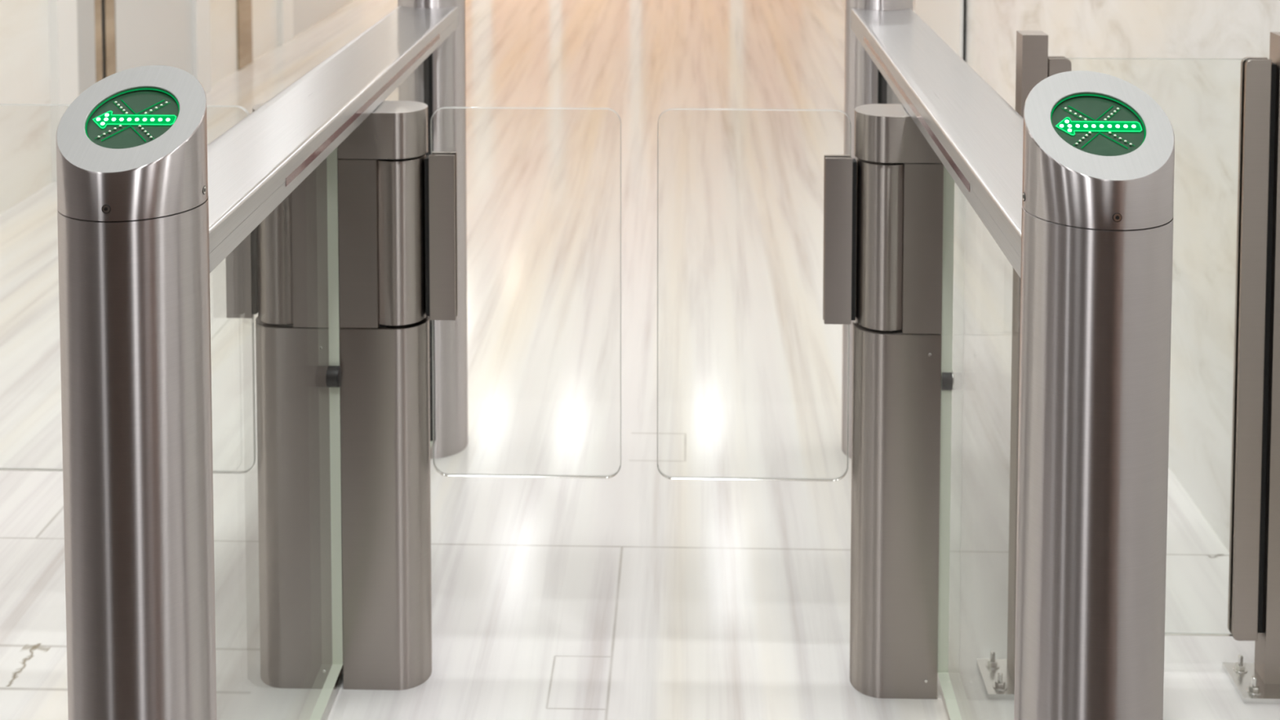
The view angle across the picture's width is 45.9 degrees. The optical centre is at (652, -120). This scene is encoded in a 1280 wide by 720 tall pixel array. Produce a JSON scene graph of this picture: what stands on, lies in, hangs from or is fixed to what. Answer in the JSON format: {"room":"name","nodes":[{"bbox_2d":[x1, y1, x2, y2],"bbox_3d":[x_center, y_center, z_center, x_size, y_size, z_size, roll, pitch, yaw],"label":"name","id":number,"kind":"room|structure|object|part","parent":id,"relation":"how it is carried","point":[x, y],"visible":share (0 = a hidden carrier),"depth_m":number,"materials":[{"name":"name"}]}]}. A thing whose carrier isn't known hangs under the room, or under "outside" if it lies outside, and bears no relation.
{"room":"lobby","nodes":[
{"label":"lobby","id":0,"kind":"room"},
{"bbox_2d":[0,0,278,213],"bbox_3d":[-2.359,-0.559,8.598,0.120,3.200,13.300,0,3,2],"label":"wall","id":1,"kind":"structure","parent":0,"point":[25,131],"depth_m":5.79,"materials":[{"name":"beige stone"}]},
{"bbox_2d":[48,0,79,182],"bbox_3d":[-2.351,-0.410,5.976,0.035,3.200,0.190,0,3,2],"label":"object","id":2,"kind":"structure","parent":1,"relation":"attached to","point":[62,14],"depth_m":5.97,"materials":[{"name":"white paint"}]},
{"bbox_2d":[76,0,96,94],"bbox_3d":[-2.357,-0.422,6.188,0.012,3.200,0.235,0,3,2],"label":"trim","id":3,"kind":"structure","parent":1,"relation":"attached to","point":[85,8],"depth_m":6.27,"materials":[{"name":"grey"}]},
{"bbox_2d":[93,0,102,82],"bbox_3d":[-2.354,-0.431,6.348,0.008,3.200,0.085,0,3,2],"label":"trim","id":4,"kind":"structure","parent":1,"relation":"attached to","point":[98,20],"depth_m":6.42,"materials":[{"name":"brown metal"}]},
{"bbox_2d":[101,0,106,78],"bbox_3d":[-2.355,-0.435,6.413,0.003,3.200,0.045,0,3,2],"label":"trim","id":5,"kind":"structure","parent":1,"relation":"attached to","point":[102,1],"depth_m":6.48,"materials":[{"name":"black"}]},
{"bbox_2d":[104,0,115,76],"bbox_3d":[-2.351,-0.439,6.487,0.008,3.200,0.105,0,3,2],"label":"trim","id":6,"kind":"structure","parent":1,"relation":"attached to","point":[109,5],"depth_m":6.54,"materials":[{"name":"brown metal"}]},
{"bbox_2d":[115,0,193,75],"bbox_3d":[-2.334,-0.470,7.039,0.012,3.200,1.000,0,3,2],"label":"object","id":7,"kind":"structure","parent":1,"relation":"attached to","point":[148,32],"depth_m":7.08,"materials":[{"name":"white"}]},
{"bbox_2d":[191,0,211,93],"bbox_3d":[-2.307,-0.505,7.642,0.035,3.200,0.210,0,3,2],"label":"trim","id":8,"kind":"structure","parent":1,"relation":"attached to","point":[200,8],"depth_m":7.69,"materials":[{"name":"white paint"}]},
{"bbox_2d":[236,0,253,70],"bbox_3d":[-2.297,-0.550,8.441,0.012,3.200,0.250,0,3,2],"label":"trim","id":9,"kind":"structure","parent":1,"relation":"attached to","point":[244,7],"depth_m":8.50,"materials":[{"name":"brown metal"}]},
{"bbox_2d":[277,0,293,45],"bbox_3d":[-2.266,-0.597,9.264,0.030,3.200,0.240,0,3,2],"label":"trim","id":10,"kind":"structure","parent":1,"relation":"attached to","point":[285,7],"depth_m":9.28,"materials":[{"name":"white paint"}]},
{"bbox_2d":[293,0,354,36],"bbox_3d":[-2.244,-0.664,10.442,0.012,3.200,2.000,0,3,2],"label":"trim","id":11,"kind":"structure","parent":1,"relation":"attached to","point":[306,13],"depth_m":9.99,"materials":[{"name":"white"}]},
{"bbox_2d":[423,52,435,447],"bbox_3d":[-0.521,0.837,3.067,0.020,0.956,0.799,0,3,2],"label":"panel","id":12,"kind":"object","parent":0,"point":[428,62],"visible":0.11,"depth_m":3.44,"materials":[{"name":"clear glass"}]},
{"bbox_2d":[0,0,1279,719],"bbox_3d":[-0.581,1.266,5.598,3.950,0.100,19.400,0,3,2],"label":"floor","id":13,"kind":"structure","parent":0,"point":[637,593],"depth_m":3.74,"materials":[{"name":"tile"}]},
{"bbox_2d":[56,65,216,719],"bbox_3d":[-0.562,0.826,1.665,0.156,1.228,0.156,0,3,2],"label":"post","id":14,"kind":"object","parent":13,"relation":"on","point":[133,208],"visible":1,"depth_m":1.59,"materials":[{"name":"metal"}]},
{"bbox_3d":[-0.562,0.255,1.633,0.153,0.084,0.153,0,3,2],"label":"plate","id":15,"kind":"part","parent":14,"relation":"part of","materials":[{"name":"metal"}]},
{"bbox_3d":[-0.561,0.259,1.635,0.090,0.014,0.024,0,3,2],"label":"arrow plate","id":16,"kind":"part","parent":14,"relation":"part of","materials":[{"name":"green plastic"}]},
{"bbox_2d":[252,102,343,688],"bbox_3d":[-0.613,0.886,2.617,0.142,1.000,0.105,0,3,2],"label":"post","id":17,"kind":"object","parent":13,"relation":"on","point":[292,329],"visible":0.56,"depth_m":2.57,"materials":[{"name":"metal"}]},
{"bbox_2d":[0,103,257,473],"bbox_3d":[-0.957,0.708,2.617,0.552,0.646,0.029,0,3,2],"label":"glass wing","id":18,"kind":"object","parent":17,"relation":"attached to","point":[242,276],"visible":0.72,"depth_m":2.60,"materials":[{"name":"glass"}]},
{"bbox_3d":[-0.684,0.609,2.604,0.008,0.274,0.024,0,3,2],"label":"hinge arm","id":19,"kind":"part","parent":18,"relation":"part of","materials":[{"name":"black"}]},
{"bbox_3d":[-0.574,0.610,2.601,0.065,0.288,0.104,0,3,2],"label":"panel","id":20,"kind":"part","parent":17,"relation":"part of","materials":[{"name":"metal"}]},
{"bbox_2d":[309,147,342,719],"bbox_3d":[-0.549,0.889,2.162,0.020,0.956,0.830,0,3,2],"label":"panel","id":21,"kind":"object","parent":17,"relation":"hanging from","point":[333,371],"visible":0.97,"depth_m":2.56,"materials":[{"name":"clear glass"}]},
{"bbox_2d":[207,5,458,272],"bbox_3d":[-0.537,0.362,2.577,0.138,0.047,1.800,0,3,2],"label":"rail","id":22,"kind":"object","parent":17,"relation":"on","point":[255,164],"visible":0.58,"depth_m":2.26,"materials":[{"name":"metal"}]},
{"bbox_2d":[337,100,431,690],"bbox_3d":[-0.456,0.886,2.614,0.142,1.000,0.105,0,3,2],"label":"post","id":23,"kind":"object","parent":13,"relation":"on","point":[384,323],"visible":0.99,"depth_m":2.57,"materials":[{"name":"metal"}]},
{"bbox_3d":[-0.495,0.610,2.599,0.065,0.288,0.104,0,3,2],"label":"panel","id":24,"kind":"part","parent":23,"relation":"part of","materials":[{"name":"metal"}]},
{"bbox_2d":[424,106,621,478],"bbox_3d":[-0.221,0.710,2.597,0.335,0.646,0.029,0,3,2],"label":"glass wing","id":25,"kind":"object","parent":23,"relation":"attached to","point":[440,167],"visible":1,"depth_m":2.58,"materials":[{"name":"glass"}]},
{"bbox_3d":[-0.384,0.610,2.596,0.008,0.274,0.024,0,3,2],"label":"hinge arm","id":26,"kind":"part","parent":25,"relation":"part of","materials":[{"name":"black"}]},
{"bbox_2d":[397,0,467,458],"bbox_3d":[-0.513,0.719,3.535,0.156,1.228,0.156,0,3,2],"label":"post","id":27,"kind":"object","parent":13,"relation":"on","point":[449,83],"visible":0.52,"depth_m":3.49,"materials":[{"name":"silver metal"}]},
{"bbox_2d":[841,0,913,458],"bbox_3d":[0.523,0.722,3.508,0.156,1.228,0.156,0,3,2],"label":"post","id":28,"kind":"object","parent":13,"relation":"on","point":[860,70],"visible":0.16,"depth_m":3.45,"materials":[{"name":"silver metal"}]},
{"bbox_2d":[849,103,943,698],"bbox_3d":[0.415,0.888,2.590,0.142,1.000,0.105,0,3,2],"label":"post","id":29,"kind":"object","parent":13,"relation":"on","point":[896,331],"visible":0.89,"depth_m":2.54,"materials":[{"name":"metal"}]},
{"bbox_2d":[657,108,857,481],"bbox_3d":[0.178,0.711,2.587,0.338,0.646,0.029,0,3,2],"label":"glass wing","id":30,"kind":"object","parent":29,"relation":"attached to","point":[840,171],"visible":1,"depth_m":2.57,"materials":[{"name":"glass"}]},
{"bbox_3d":[0.343,0.612,2.577,0.008,0.274,0.024,0,3,2],"label":"hinge arm","id":31,"kind":"part","parent":30,"relation":"part of","materials":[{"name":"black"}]},
{"bbox_3d":[0.454,0.612,2.574,0.065,0.288,0.104,0,3,2],"label":"panel","id":32,"kind":"part","parent":29,"relation":"part of","materials":[{"name":"metal"}]},
{"bbox_2d":[850,8,1023,277],"bbox_3d":[0.499,0.365,2.550,0.138,0.047,1.800,0,3,2],"label":"rail","id":33,"kind":"object","parent":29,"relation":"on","point":[975,134],"visible":0.57,"depth_m":2.32,"materials":[{"name":"metal"}]},
{"bbox_2d":[937,165,961,719],"bbox_3d":[0.485,0.891,2.143,0.021,0.956,0.846,0,3,2],"label":"panel","id":34,"kind":"object","parent":29,"relation":"hanging from","point":[947,373],"visible":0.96,"depth_m":2.54,"materials":[{"name":"clear glass"}]},
{"bbox_2d":[976,30,1071,699],"bbox_3d":[0.645,0.824,2.585,0.144,1.130,0.106,0,3,2],"label":"fence post","id":35,"kind":"object","parent":13,"relation":"on","point":[1033,64],"visible":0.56,"depth_m":2.59,"materials":[{"name":"metal"}]},
{"bbox_2d":[985,661,999,669],"bbox_3d":[0.597,1.376,2.650,0.024,0.002,0.024,0,3,2],"label":"nut","id":36,"kind":"object","parent":35,"relation":"in","point":[988,664],"depth_m":2.64,"materials":[{"name":"silver metal"}]},
{"bbox_3d":[0.645,1.383,2.617,0.144,0.009,0.106,0,3,2],"label":"plate","id":37,"kind":"part","parent":35,"relation":"part of","materials":[{"name":"silver metal"}]},
{"bbox_2d":[992,683,1007,691],"bbox_3d":[0.596,1.380,2.586,0.024,0.002,0.024,0,3,2],"label":"nut","id":38,"kind":"object","parent":35,"relation":"in","point":[996,686],"depth_m":2.58,"materials":[{"name":"silver metal"}]},
{"bbox_3d":[0.645,0.819,2.599,0.043,1.122,0.048,0,3,2],"label":"post","id":39,"kind":"part","parent":35,"relation":"part of","materials":[{"name":"metal"}]},
{"bbox_2d":[1084,57,1186,58],"bbox_3d":[0.819,0.301,2.566,0.170,0.005,0.009,0,3,2],"label":"glass","id":40,"kind":"object","parent":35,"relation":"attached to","point":[1084,58],"depth_m":2.57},
{"bbox_2d":[1164,633,1232,636],"bbox_3d":[0.947,1.305,2.619,0.115,0.005,0.009,0,3,2],"label":"glass","id":41,"kind":"object","parent":35,"relation":"attached to","point":[1193,634],"depth_m":2.62,"materials":[{"name":"clear glass"}]},
{"bbox_2d":[1013,70,1174,719],"bbox_3d":[0.474,0.828,1.638,0.156,1.228,0.156,0,3,2],"label":"post","id":42,"kind":"object","parent":13,"relation":"on","point":[1099,150],"visible":1,"depth_m":1.56,"materials":[{"name":"silver metal"}]},
{"bbox_3d":[0.474,0.258,1.605,0.153,0.084,0.153,0,3,2],"label":"plate","id":43,"kind":"part","parent":42,"relation":"part of","materials":[{"name":"metal"}]},
{"bbox_3d":[0.475,0.262,1.608,0.090,0.014,0.024,0,3,2],"label":"arrow plate","id":44,"kind":"part","parent":42,"relation":"part of","materials":[{"name":"green plastic"}]},
{"bbox_2d":[1222,31,1279,704],"bbox_3d":[1.075,0.825,2.574,0.145,1.130,0.106,0,3,2],"label":"fence post","id":45,"kind":"object","parent":13,"relation":"on","point":[1254,570],"visible":1,"depth_m":2.58,"materials":[{"name":"metal"}]},
{"bbox_2d":[1232,665,1247,673],"bbox_3d":[1.028,1.377,2.638,0.024,0.002,0.024,0,3,2],"label":"nut","id":46,"kind":"object","parent":45,"relation":"in","point":[1236,668],"depth_m":2.63,"materials":[{"name":"silver metal"}]},
{"bbox_3d":[1.075,1.385,2.606,0.144,0.009,0.106,0,3,2],"label":"plate","id":47,"kind":"part","parent":45,"relation":"part of","materials":[{"name":"silver metal"}]},
{"bbox_2d":[1246,686,1261,695],"bbox_3d":[1.026,1.381,2.575,0.024,0.002,0.024,0,3,2],"label":"nut","id":48,"kind":"object","parent":45,"relation":"in","point":[1251,691],"depth_m":2.57,"materials":[{"name":"silver metal"}]},
{"bbox_3d":[1.076,0.820,2.587,0.043,1.122,0.048,0,3,2],"label":"post","id":49,"kind":"part","parent":45,"relation":"part of","materials":[{"name":"metal"}]},
{"bbox_2d":[877,68,887,103],"bbox_3d":[0.510,0.840,3.040,0.020,0.956,0.799,0,3,2],"label":"panel","id":50,"kind":"object","parent":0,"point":[882,82],"visible":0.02,"depth_m":3.41,"materials":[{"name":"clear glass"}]},
{"bbox_2d":[837,0,1279,552],"bbox_3d":[1.357,-0.503,7.676,0.120,3.200,14.950,0,3,2],"label":"wall","id":51,"kind":"structure","parent":0,"point":[1199,93],"depth_m":3.29,"materials":[{"name":"stone"}]},
{"bbox_2d":[915,0,966,61],"bbox_3d":[1.262,-0.442,6.604,0.012,3.200,1.300,0,3,2],"label":"trim","id":52,"kind":"structure","parent":51,"relation":"attached to","point":[937,15],"depth_m":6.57,"materials":[{"name":"white paint"}]}
]}

